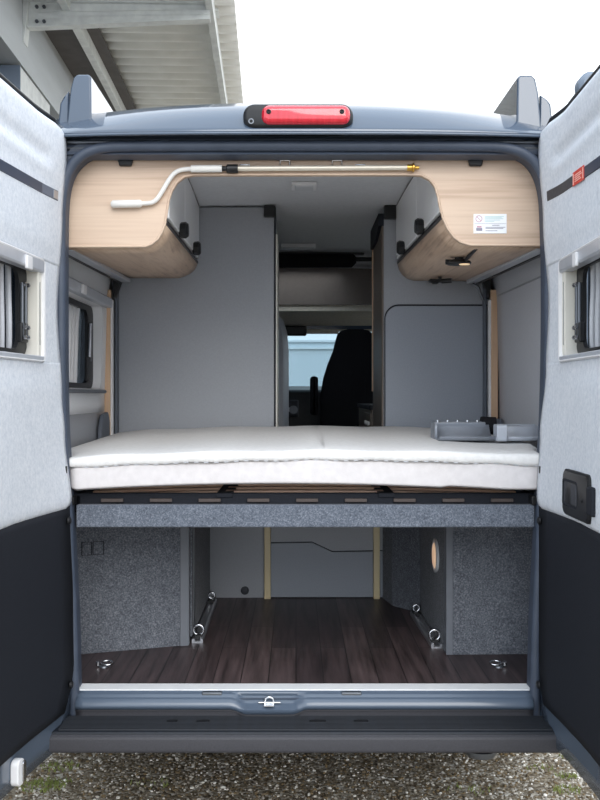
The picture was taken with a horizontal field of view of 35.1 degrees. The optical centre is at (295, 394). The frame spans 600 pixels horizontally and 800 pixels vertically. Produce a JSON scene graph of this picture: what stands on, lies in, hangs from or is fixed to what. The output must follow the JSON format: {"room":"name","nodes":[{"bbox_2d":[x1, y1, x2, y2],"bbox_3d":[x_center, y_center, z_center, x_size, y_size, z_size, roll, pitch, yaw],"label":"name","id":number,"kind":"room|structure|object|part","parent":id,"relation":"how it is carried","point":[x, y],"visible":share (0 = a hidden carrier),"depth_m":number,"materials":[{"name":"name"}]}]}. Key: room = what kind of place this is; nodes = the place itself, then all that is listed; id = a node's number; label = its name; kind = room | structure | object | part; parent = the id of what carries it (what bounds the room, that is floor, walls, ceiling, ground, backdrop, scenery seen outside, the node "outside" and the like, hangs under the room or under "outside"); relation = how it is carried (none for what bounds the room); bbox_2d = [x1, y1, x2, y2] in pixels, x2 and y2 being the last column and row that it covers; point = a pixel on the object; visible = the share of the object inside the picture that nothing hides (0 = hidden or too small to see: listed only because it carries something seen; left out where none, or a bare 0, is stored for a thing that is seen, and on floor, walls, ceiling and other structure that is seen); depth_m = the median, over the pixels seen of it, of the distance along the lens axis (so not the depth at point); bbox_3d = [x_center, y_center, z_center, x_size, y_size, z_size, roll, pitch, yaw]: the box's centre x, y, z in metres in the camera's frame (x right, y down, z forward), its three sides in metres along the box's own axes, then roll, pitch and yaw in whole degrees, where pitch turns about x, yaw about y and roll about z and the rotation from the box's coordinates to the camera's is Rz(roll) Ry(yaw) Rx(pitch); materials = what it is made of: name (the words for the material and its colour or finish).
{"room":"vehicle interior","nodes":[
{"label":"vehicle interior","id":0,"kind":"room"},
{"bbox_2d":[2,753,598,799],"bbox_3d":[0.000,1.630,23.150,60.000,0.100,80.000,0,0,0],"label":"ground","id":1,"kind":"structure","parent":0,"point":[536,785],"depth_m":3.92,"materials":[{"name":"grey gravel"}]},
{"bbox_2d":[0,0,243,118],"bbox_3d":[-2.148,-1.620,12.942,2.870,6.400,22.000,0,0,-2],"label":"canopy roof","id":2,"kind":"structure","parent":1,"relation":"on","point":[139,54],"depth_m":10.28,"materials":[{"name":"metal"}]},
{"bbox_3d":[-2.581,-3.595,9.133,0.064,0.450,0.151,0,0,0],"label":"beam plate","id":3,"kind":"part","parent":2,"relation":"part of","materials":[{"name":"metal"}]},
{"bbox_2d":[16,753,580,794],"bbox_3d":[0.069,1.569,3.958,2.398,0.022,0.442,0,0,0],"label":"grass patches","id":4,"kind":"structure","parent":1,"relation":"on","point":[48,782],"depth_m":3.85},
{"bbox_2d":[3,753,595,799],"bbox_3d":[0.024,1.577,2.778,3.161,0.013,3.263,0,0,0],"label":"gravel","id":5,"kind":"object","parent":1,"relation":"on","point":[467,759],"visible":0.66,"depth_m":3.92,"materials":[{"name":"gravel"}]},
{"bbox_2d":[0,65,599,799],"bbox_3d":[0.004,0.251,5.776,2.098,2.658,6.847,0,0,0],"label":"camper van","id":6,"kind":"object","parent":1,"relation":"on","point":[275,674],"depth_m":3.10,"materials":[{"name":"grey metal"}]},
{"bbox_3d":[-0.852,-0.260,2.726,0.012,0.280,0.423,0,0,4],"label":"pane frame","id":7,"kind":"part","parent":6,"relation":"part of","materials":[{"name":"black plastic"}]},
{"bbox_3d":[-0.819,-0.111,2.719,0.039,0.020,0.484,0,0,4],"label":"blind rail","id":8,"kind":"part","parent":6,"relation":"part of","materials":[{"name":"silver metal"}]},
{"bbox_3d":[-0.856,0.119,2.753,0.128,2.022,0.789,0,0,8],"label":"door","id":9,"kind":"part","parent":6,"relation":"part of","materials":[{"name":"blue paint"}]},
{"bbox_3d":[-0.938,-0.217,3.873,0.014,0.370,0.965,0,0,0],"label":"pane frame","id":10,"kind":"part","parent":6,"relation":"part of","materials":[{"name":"black plastic"}]},
{"bbox_3d":[-0.975,-0.220,3.870,0.006,0.440,1.100,0,0,0],"label":"pane","id":11,"kind":"part","parent":6,"relation":"part of","materials":[{"name":"grey glass"}]},
{"bbox_3d":[-0.888,-0.016,3.890,0.033,0.016,0.960,0,0,0],"label":"blind rail","id":12,"kind":"part","parent":6,"relation":"part of","materials":[{"name":"metal"}]},
{"bbox_3d":[-0.922,-0.235,4.247,0.018,0.173,0.043,0,0,0],"label":"stay rod","id":13,"kind":"part","parent":6,"relation":"part of","materials":[{"name":"silver metal"}]},
{"bbox_3d":[-0.800,-0.525,3.890,0.044,0.061,1.281,0,0,-1],"label":"wall rail","id":14,"kind":"part","parent":6,"relation":"part of","materials":[{"name":"silver metal"}]},
{"bbox_2d":[96,660,112,667],"bbox_3d":[-0.689,0.968,3.419,0.063,0.024,0.036,0,0,18],"label":"ring","id":15,"kind":"object","parent":6,"relation":"on","point":[102,665],"visible":1,"depth_m":3.41,"materials":[{"name":"metal"}]},
{"bbox_2d":[105,290,118,434],"bbox_3d":[-0.884,-0.118,4.547,0.055,0.837,0.104,0,0,0],"label":"post","id":16,"kind":"object","parent":6,"relation":"attached to","point":[109,363],"visible":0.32,"depth_m":4.50,"materials":[{"name":"brown wood"}]},
{"bbox_2d":[69,178,200,277],"bbox_3d":[-0.605,-0.717,3.914,0.390,0.440,1.363,0,0,0],"label":"upper cabinet","id":17,"kind":"object","parent":6,"relation":"attached to","point":[169,257],"visible":0.67,"depth_m":3.74,"materials":[{"name":"brown wood"}]},
{"bbox_3d":[-0.620,-0.568,3.914,0.359,0.142,1.363,0,0,0],"label":"panel","id":18,"kind":"part","parent":17,"relation":"part of","materials":[{"name":"brown wood"}]},
{"bbox_3d":[-0.449,-0.752,3.532,0.017,0.296,0.586,0,0,-1],"label":"cabinet door","id":19,"kind":"part","parent":17,"relation":"part of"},
{"bbox_3d":[-0.461,-0.613,3.914,0.010,0.070,1.363,0,0,-1],"label":"grip rail","id":20,"kind":"part","parent":17,"relation":"part of","materials":[{"name":"grey plastic"}]},
{"bbox_3d":[-0.428,-0.630,3.626,0.036,0.064,0.064,0,0,0],"label":"push knob","id":21,"kind":"part","parent":17,"relation":"part of","materials":[{"name":"black plastic"}]},
{"bbox_3d":[-0.466,-0.780,4.209,0.017,0.303,0.749,0,0,-1],"label":"cabinet door","id":22,"kind":"part","parent":17,"relation":"part of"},
{"bbox_3d":[-0.445,-0.656,4.246,0.036,0.064,0.064,0,0,0],"label":"push knob","id":23,"kind":"part","parent":17,"relation":"part of","materials":[{"name":"black plastic"}]},
{"bbox_2d":[75,512,209,653],"bbox_3d":[-0.636,0.715,4.078,0.457,0.530,1.024,0,0,0],"label":"storage box","id":24,"kind":"object","parent":6,"relation":"on","point":[140,587],"visible":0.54,"depth_m":3.66,"materials":[{"name":"carpet"}]},
{"bbox_3d":[-0.435,0.715,3.725,0.034,0.530,0.049,0,0,0],"label":"edge trim","id":25,"kind":"part","parent":24,"relation":"part of","materials":[{"name":"grey metal"}]},
{"bbox_2d":[111,205,288,433],"bbox_3d":[-0.472,0.033,5.235,0.855,1.895,1.330,0,0,0],"label":"wall","id":26,"kind":"structure","parent":6,"relation":"on","point":[206,347],"depth_m":4.60,"materials":[{"name":"grey laminate"},{"name":"black plastic"}]},
{"bbox_3d":[-0.102,0.035,5.065,0.007,1.890,0.870,0,0,0],"label":"panel","id":27,"kind":"part","parent":26,"relation":"part of","materials":[{"name":"grey laminate"}]},
{"bbox_2d":[192,591,216,642],"bbox_3d":[-0.393,0.947,4.120,0.051,0.066,0.740,0,0,0],"label":"rail","id":28,"kind":"object","parent":6,"relation":"on","point":[202,626],"visible":0.99,"depth_m":4.06,"materials":[{"name":"silver metal"}]},
{"bbox_3d":[-0.087,1.010,3.120,0.075,0.005,0.008,0,0,0],"label":"striker plate","id":29,"kind":"part","parent":6,"relation":"part of","materials":[{"name":"metal"}]},
{"bbox_2d":[289,406,297,413],"bbox_3d":[-0.020,0.120,7.709,0.068,0.068,0.022,0,0,0],"label":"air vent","id":30,"kind":"object","parent":6,"relation":"attached to","point":[292,409],"depth_m":7.70,"materials":[{"name":"plastic"}]},
{"bbox_2d":[285,326,306,335],"bbox_3d":[-0.007,-0.505,7.473,0.185,0.080,0.045,0,0,0],"label":"mirror","id":31,"kind":"object","parent":6,"relation":"attached to","point":[291,330],"depth_m":7.45,"materials":[{"name":"black plastic"}]},
{"bbox_2d":[210,527,382,598],"bbox_3d":[-0.005,0.705,4.577,0.890,0.550,0.045,0,0,0],"label":"panel","id":32,"kind":"object","parent":6,"relation":"on","point":[246,562],"visible":0.62,"depth_m":4.58,"materials":[{"name":"grey laminate"}]},
{"bbox_3d":[-0.298,0.705,4.595,0.304,0.550,0.010,0,0,0],"label":"panel","id":33,"kind":"part","parent":32,"relation":"part of","materials":[{"name":"grey laminate"}]},
{"bbox_2d":[241,586,248,594],"bbox_3d":[-0.247,0.945,4.585,0.040,0.040,0.010,0,0,0],"label":"socket","id":34,"kind":"object","parent":32,"relation":"attached to","point":[244,589],"depth_m":4.58,"materials":[{"name":"grey plastic"}]},
{"bbox_3d":[-0.137,0.705,4.569,0.030,0.550,0.027,0,0,0],"label":"post","id":35,"kind":"part","parent":32,"relation":"part of","materials":[{"name":"beige wood"}]},
{"bbox_3d":[0.140,0.592,4.588,0.560,0.323,0.012,0,0,0],"label":"panel","id":36,"kind":"part","parent":32,"relation":"part of","materials":[{"name":"grey laminate"}]},
{"bbox_3d":[0.140,0.845,4.588,0.560,0.262,0.012,0,0,0],"label":"panel","id":37,"kind":"part","parent":32,"relation":"part of","materials":[{"name":"grey laminate"}]},
{"bbox_3d":[0.388,0.705,4.569,0.030,0.550,0.027,0,0,0],"label":"post","id":38,"kind":"part","parent":32,"relation":"part of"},
{"bbox_2d":[243,104,352,135],"bbox_3d":[0.007,-0.904,3.110,0.358,0.084,0.120,0,0,0],"label":"brake light","id":39,"kind":"object","parent":6,"relation":"attached to","point":[258,119],"depth_m":3.07,"materials":[{"name":"red plastic"}]},
{"bbox_3d":[0.015,-0.905,5.800,0.210,0.027,0.100,0,0,0],"label":"ceiling light strip","id":40,"kind":"part","parent":6,"relation":"part of","materials":[{"name":"grey plastic"}]},
{"bbox_2d":[283,247,313,249],"bbox_3d":[0.015,-0.896,5.800,0.190,0.008,0.080,0,0,0],"label":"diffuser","id":41,"kind":"object","parent":6,"relation":"attached to","point":[284,248],"depth_m":5.78,"materials":[{"name":"grey plastic"}]},
{"bbox_3d":[0.000,-0.905,5.285,1.868,0.070,4.130,0,0,0],"label":"ceiling panel","id":42,"kind":"part","parent":6,"relation":"part of","materials":[{"name":"grey plastic"}]},
{"bbox_3d":[0.000,-0.936,5.361,1.800,0.177,4.578,0,0,0],"label":"roof panel","id":43,"kind":"part","parent":6,"relation":"part of","materials":[{"name":"blue paint"}]},
{"bbox_2d":[291,181,316,190],"bbox_3d":[0.035,-0.909,4.140,0.110,0.019,0.120,0,0,0],"label":"ceiling light","id":44,"kind":"object","parent":6,"relation":"attached to","point":[295,185],"visible":1,"depth_m":4.10,"materials":[{"name":"white plastic"}]},
{"bbox_2d":[295,186,312,190],"bbox_3d":[0.035,-0.903,4.140,0.080,0.006,0.090,0,0,0],"label":"diffuser","id":45,"kind":"object","parent":44,"relation":"attached to","point":[297,188],"depth_m":4.14,"materials":[{"name":"grey plastic"}]},
{"bbox_3d":[0.000,0.995,5.481,1.900,0.030,4.638,0,0,0],"label":"floor panel","id":46,"kind":"part","parent":6,"relation":"part of","materials":[{"name":"brown wood"}]},
{"bbox_2d":[69,160,539,247],"bbox_3d":[0.034,-0.672,3.214,1.668,0.347,0.036,0,0,0],"label":"wooden panel","id":47,"kind":"object","parent":6,"relation":"attached to","point":[482,203],"visible":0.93,"depth_m":3.21,"materials":[{"name":"brown wood"}]},
{"bbox_2d":[111,163,418,207],"bbox_3d":[-0.104,-0.705,3.196,1.037,0.152,0.029,0,0,0],"label":"rod","id":48,"kind":"object","parent":47,"relation":"attached to","point":[229,168],"visible":1,"depth_m":3.19,"materials":[{"name":"white metal"}]},
{"bbox_3d":[-0.436,-0.703,3.196,0.179,0.132,0.016,0,0,0],"label":"bent arm","id":49,"kind":"part","parent":48,"relation":"part of"},
{"bbox_3d":[0.088,-0.764,3.196,0.579,0.022,0.018,0,0,0],"label":"rod","id":50,"kind":"part","parent":48,"relation":"part of","materials":[{"name":"silver metal"}]},
{"bbox_2d":[72,484,536,526],"bbox_3d":[0.026,0.387,3.845,1.587,0.113,1.350,0,0,0],"label":"bed base","id":51,"kind":"object","parent":6,"relation":"attached to","point":[219,505],"visible":0.61,"depth_m":3.18,"materials":[{"name":"carpet"}]},
{"bbox_3d":[-0.745,0.369,3.870,0.030,0.060,1.300,0,0,0],"label":"rail","id":52,"kind":"part","parent":51,"relation":"part of","materials":[{"name":"black metal"}]},
{"bbox_2d":[70,460,537,489],"bbox_3d":[0.021,0.252,3.845,1.750,0.130,1.390,0,0,0],"label":"mattress","id":53,"kind":"object","parent":51,"relation":"on","point":[370,472],"visible":0.41,"depth_m":3.15,"materials":[{"name":"white fabric"}]},
{"bbox_2d":[69,426,538,467],"bbox_3d":[0.015,0.196,3.846,1.783,0.099,1.428,0,0,0],"label":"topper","id":54,"kind":"object","parent":53,"relation":"on","point":[216,445],"visible":0.93,"depth_m":3.33,"materials":[{"name":"white fabric"}]},
{"bbox_2d":[431,417,537,440],"bbox_3d":[0.755,0.131,3.710,0.434,0.088,0.281,0,0,0],"label":"ladder","id":55,"kind":"object","parent":54,"relation":"on","point":[482,430],"visible":0.93,"depth_m":3.75,"materials":[{"name":"metal"}]},
{"bbox_3d":[0.030,0.366,3.235,1.580,0.065,0.030,0,0,0],"label":"frame rail","id":56,"kind":"part","parent":51,"relation":"part of","materials":[{"name":"black metal"}]},
{"bbox_3d":[0.805,0.369,3.870,0.030,0.060,1.300,0,0,0],"label":"rail","id":57,"kind":"part","parent":51,"relation":"part of","materials":[{"name":"black metal"}]},
{"bbox_3d":[0.027,0.991,3.181,1.510,0.028,0.070,0,0,0],"label":"floor edge trim","id":58,"kind":"part","parent":6,"relation":"part of","materials":[{"name":"silver metal"}]},
{"bbox_3d":[0.028,1.011,3.126,1.500,0.066,0.049,0,0,0],"label":"door sill","id":59,"kind":"part","parent":6,"relation":"part of","materials":[{"name":"blue paint"}]},
{"bbox_2d":[279,252,371,267],"bbox_3d":[0.190,-0.875,6.150,0.620,0.104,0.104,0,0,0],"label":"roller blind","id":60,"kind":"object","parent":6,"relation":"attached to","point":[286,259],"visible":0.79,"depth_m":6.11,"materials":[{"name":"black fabric"}]},
{"bbox_3d":[0.160,-0.915,6.150,0.560,0.010,0.080,0,0,0],"label":"mount rail","id":61,"kind":"part","parent":60,"relation":"part of","materials":[{"name":"black plastic"}]},
{"bbox_2d":[279,305,371,313],"bbox_3d":[0.000,-0.632,7.020,1.860,0.045,0.260,0,0,0],"label":"storage shelf","id":62,"kind":"object","parent":6,"relation":"attached to","point":[283,309],"depth_m":6.89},
{"bbox_2d":[310,329,372,426],"bbox_3d":[0.400,0.247,7.231,0.590,1.465,0.699,0,0,0],"label":"seat","id":63,"kind":"object","parent":6,"relation":"on","point":[347,379],"visible":0.51,"depth_m":6.97,"materials":[{"name":"black fabric"}]},
{"bbox_3d":[0.135,0.005,7.100,0.060,0.290,0.100,0,0,0],"label":"raised armrest","id":64,"kind":"part","parent":63,"relation":"part of","materials":[{"name":"black fabric"}]},
{"bbox_2d":[357,403,372,426],"bbox_3d":[0.642,0.517,5.640,0.515,0.925,1.020,0,0,0],"label":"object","id":65,"kind":"object","parent":6,"relation":"on","point":[365,409],"visible":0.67,"depth_m":5.48,"materials":[{"name":"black plastic"}]},
{"bbox_2d":[357,403,372,409],"bbox_3d":[0.648,0.068,5.640,0.503,0.025,1.020,0,0,0],"label":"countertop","id":66,"kind":"structure","parent":65,"relation":"on","point":[369,406],"depth_m":5.50,"materials":[{"name":"black"}]},
{"bbox_3d":[0.404,0.160,5.350,0.006,0.120,0.400,0,0,0],"label":"drawer","id":67,"kind":"part","parent":65,"relation":"part of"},
{"bbox_2d":[410,604,441,647],"bbox_3d":[0.537,0.947,3.950,0.051,0.066,0.560,0,0,-2],"label":"rail","id":68,"kind":"object","parent":6,"relation":"on","point":[427,632],"visible":1,"depth_m":3.91,"materials":[{"name":"silver metal"}]},
{"bbox_2d":[370,205,489,427],"bbox_3d":[0.677,0.033,4.845,0.555,1.895,0.550,0,0,0],"label":"wall","id":69,"kind":"structure","parent":6,"relation":"on","point":[427,338],"depth_m":4.59,"materials":[{"name":"grey laminate"}]},
{"bbox_3d":[0.413,-0.830,4.850,0.026,0.100,0.500,0,0,0],"label":"dark rail","id":70,"kind":"part","parent":69,"relation":"part of","materials":[{"name":"black plastic"}]},
{"bbox_3d":[0.690,0.035,4.855,0.530,1.890,0.510,0,0,0],"label":"panel","id":71,"kind":"part","parent":69,"relation":"part of","materials":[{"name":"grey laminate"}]},
{"bbox_3d":[0.680,-0.076,4.594,0.496,0.711,0.012,0,0,0],"label":"inset door","id":72,"kind":"part","parent":69,"relation":"part of","materials":[{"name":"grey laminate"}]},
{"bbox_2d":[382,527,532,654],"bbox_3d":[0.535,0.715,4.024,0.348,0.530,1.134,0,0,-27],"label":"storage box","id":73,"kind":"object","parent":6,"relation":"on","point":[477,599],"visible":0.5,"depth_m":3.58,"materials":[{"name":"carpet"}]},
{"bbox_3d":[0.445,0.715,4.508,0.026,0.530,0.189,0,0,-10],"label":"panel","id":74,"kind":"part","parent":73,"relation":"part of","materials":[{"name":"fabric"}]},
{"bbox_3d":[0.511,0.715,4.346,0.035,0.530,0.202,0,0,-33],"label":"angled panel","id":75,"kind":"part","parent":73,"relation":"part of","materials":[{"name":"fabric"}]},
{"bbox_3d":[0.574,0.715,3.950,0.026,0.530,0.640,0,0,-1],"label":"panel","id":76,"kind":"part","parent":73,"relation":"part of","materials":[{"name":"fabric"}]},
{"bbox_2d":[432,539,438,572],"bbox_3d":[0.558,0.644,3.810,0.016,0.136,0.144,0,0,0],"label":"wall lamp","id":77,"kind":"object","parent":73,"relation":"attached to","point":[435,549],"visible":1,"depth_m":3.77,"materials":[{"name":"white plastic"}]},
{"bbox_3d":[0.579,0.715,3.603,0.026,0.530,0.055,0,0,0],"label":"edge trim","id":78,"kind":"part","parent":73,"relation":"part of","materials":[{"name":"grey metal"}]},
{"bbox_3d":[0.761,0.715,3.603,0.338,0.530,0.053,0,0,0],"label":"panel","id":79,"kind":"part","parent":73,"relation":"part of","materials":[{"name":"carpet"}]},
{"bbox_2d":[396,177,539,280],"bbox_3d":[0.660,-0.713,3.914,0.416,0.423,1.362,0,0,0],"label":"upper cabinet","id":80,"kind":"object","parent":6,"relation":"attached to","point":[417,208],"visible":0.8,"depth_m":3.77,"materials":[{"name":"brown wood"}]},
{"bbox_3d":[0.470,-0.659,4.246,0.036,0.064,0.064,0,0,0],"label":"push knob","id":81,"kind":"part","parent":80,"relation":"part of","materials":[{"name":"black plastic"}]},
{"bbox_3d":[0.492,-0.779,4.209,0.017,0.281,0.748,0,0,0],"label":"cabinet door","id":82,"kind":"part","parent":80,"relation":"part of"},
{"bbox_3d":[0.496,-0.622,3.914,0.010,0.048,1.362,0,0,0],"label":"grip rail","id":83,"kind":"part","parent":80,"relation":"part of","materials":[{"name":"grey plastic"}]},
{"bbox_3d":[0.472,-0.644,3.626,0.036,0.064,0.064,0,0,0],"label":"push knob","id":84,"kind":"part","parent":80,"relation":"part of","materials":[{"name":"black plastic"}]},
{"bbox_3d":[0.494,-0.762,3.532,0.017,0.277,0.586,0,0,0],"label":"cabinet door","id":85,"kind":"part","parent":80,"relation":"part of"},
{"bbox_2d":[429,276,451,283],"bbox_3d":[0.661,-0.541,4.345,0.102,0.064,0.051,0,0,0],"label":"spot lamp","id":86,"kind":"object","parent":80,"relation":"attached to","point":[439,280],"visible":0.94,"depth_m":4.33,"materials":[{"name":"black plastic"}]},
{"bbox_2d":[445,249,477,265],"bbox_3d":[0.607,-0.503,3.435,0.096,0.036,0.311,0,0,0],"label":"reading lamp","id":87,"kind":"object","parent":80,"relation":"attached to","point":[458,261],"visible":0.98,"depth_m":3.51,"materials":[{"name":"black plastic"}]},
{"bbox_3d":[0.625,-0.501,3.403,0.015,0.022,0.246,0,0,2],"label":"arm","id":88,"kind":"part","parent":87,"relation":"part of","materials":[{"name":"black plastic"}]},
{"bbox_3d":[0.679,-0.569,3.914,0.377,0.134,1.362,0,0,0],"label":"panel","id":89,"kind":"part","parent":80,"relation":"part of","materials":[{"name":"brown wood"}]},
{"bbox_3d":[0.861,-0.489,4.490,0.061,0.085,0.014,0,0,0],"label":"rail bracket arm","id":90,"kind":"part","parent":6,"relation":"part of","materials":[{"name":"metal"}]},
{"bbox_2d":[482,285,497,417],"bbox_3d":[0.929,-0.118,4.547,0.055,0.837,0.104,0,0,0],"label":"post","id":91,"kind":"object","parent":6,"relation":"attached to","point":[492,303],"visible":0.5,"depth_m":4.50,"materials":[{"name":"brown wood"}]},
{"bbox_2d":[489,660,506,667],"bbox_3d":[0.727,0.968,3.419,0.063,0.024,0.036,0,0,-18],"label":"ring","id":92,"kind":"object","parent":6,"relation":"on","point":[504,663],"visible":1,"depth_m":3.41,"materials":[{"name":"metal"}]},
{"bbox_2d":[496,418,502,423],"bbox_3d":[0.945,0.195,4.400,0.020,0.170,0.179,0,0,0],"label":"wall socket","id":93,"kind":"object","parent":6,"relation":"attached to","point":[499,420],"depth_m":4.38,"materials":[{"name":"grey plastic"}]},
{"bbox_3d":[0.841,-0.524,3.890,0.044,0.055,1.280,0,0,0],"label":"wall rail","id":94,"kind":"part","parent":6,"relation":"part of","materials":[{"name":"silver metal"}]},
{"bbox_3d":[0.859,0.107,2.746,0.113,1.997,0.786,0,0,0],"label":"door","id":95,"kind":"part","parent":6,"relation":"part of","materials":[{"name":"blue paint"}]},
{"bbox_3d":[0.799,0.288,2.728,0.005,0.060,0.055,0,0,1],"label":"handle lever","id":96,"kind":"part","parent":6,"relation":"part of","materials":[{"name":"grey plastic"}]},
{"bbox_3d":[0.807,0.288,2.726,0.017,0.136,0.260,0,0,0],"label":"handle","id":97,"kind":"part","parent":6,"relation":"part of","materials":[{"name":"black plastic"}]},
{"bbox_3d":[0.831,-0.111,2.717,0.039,0.020,0.484,0,0,2],"label":"blind rail","id":98,"kind":"part","parent":6,"relation":"part of","materials":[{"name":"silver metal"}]},
{"bbox_2d":[570,71,592,99],"bbox_3d":[1.021,-0.975,5.115,0.253,0.230,3.870,0,0,0],"label":"awning","id":99,"kind":"object","parent":6,"relation":"attached to","point":[585,76],"visible":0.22,"depth_m":3.19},
{"bbox_3d":[0.865,-0.260,2.720,0.012,0.280,0.423,0,0,2],"label":"pane frame","id":100,"kind":"part","parent":6,"relation":"part of","materials":[{"name":"black plastic"}]},
{"bbox_2d":[288,340,334,385],"bbox_3d":[3.000,-0.170,38.075,38.000,3.500,10.150,0,0,0],"label":"distant hall","id":101,"kind":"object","parent":1,"relation":"on","point":[307,358],"visible":0.02,"depth_m":33.15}
]}

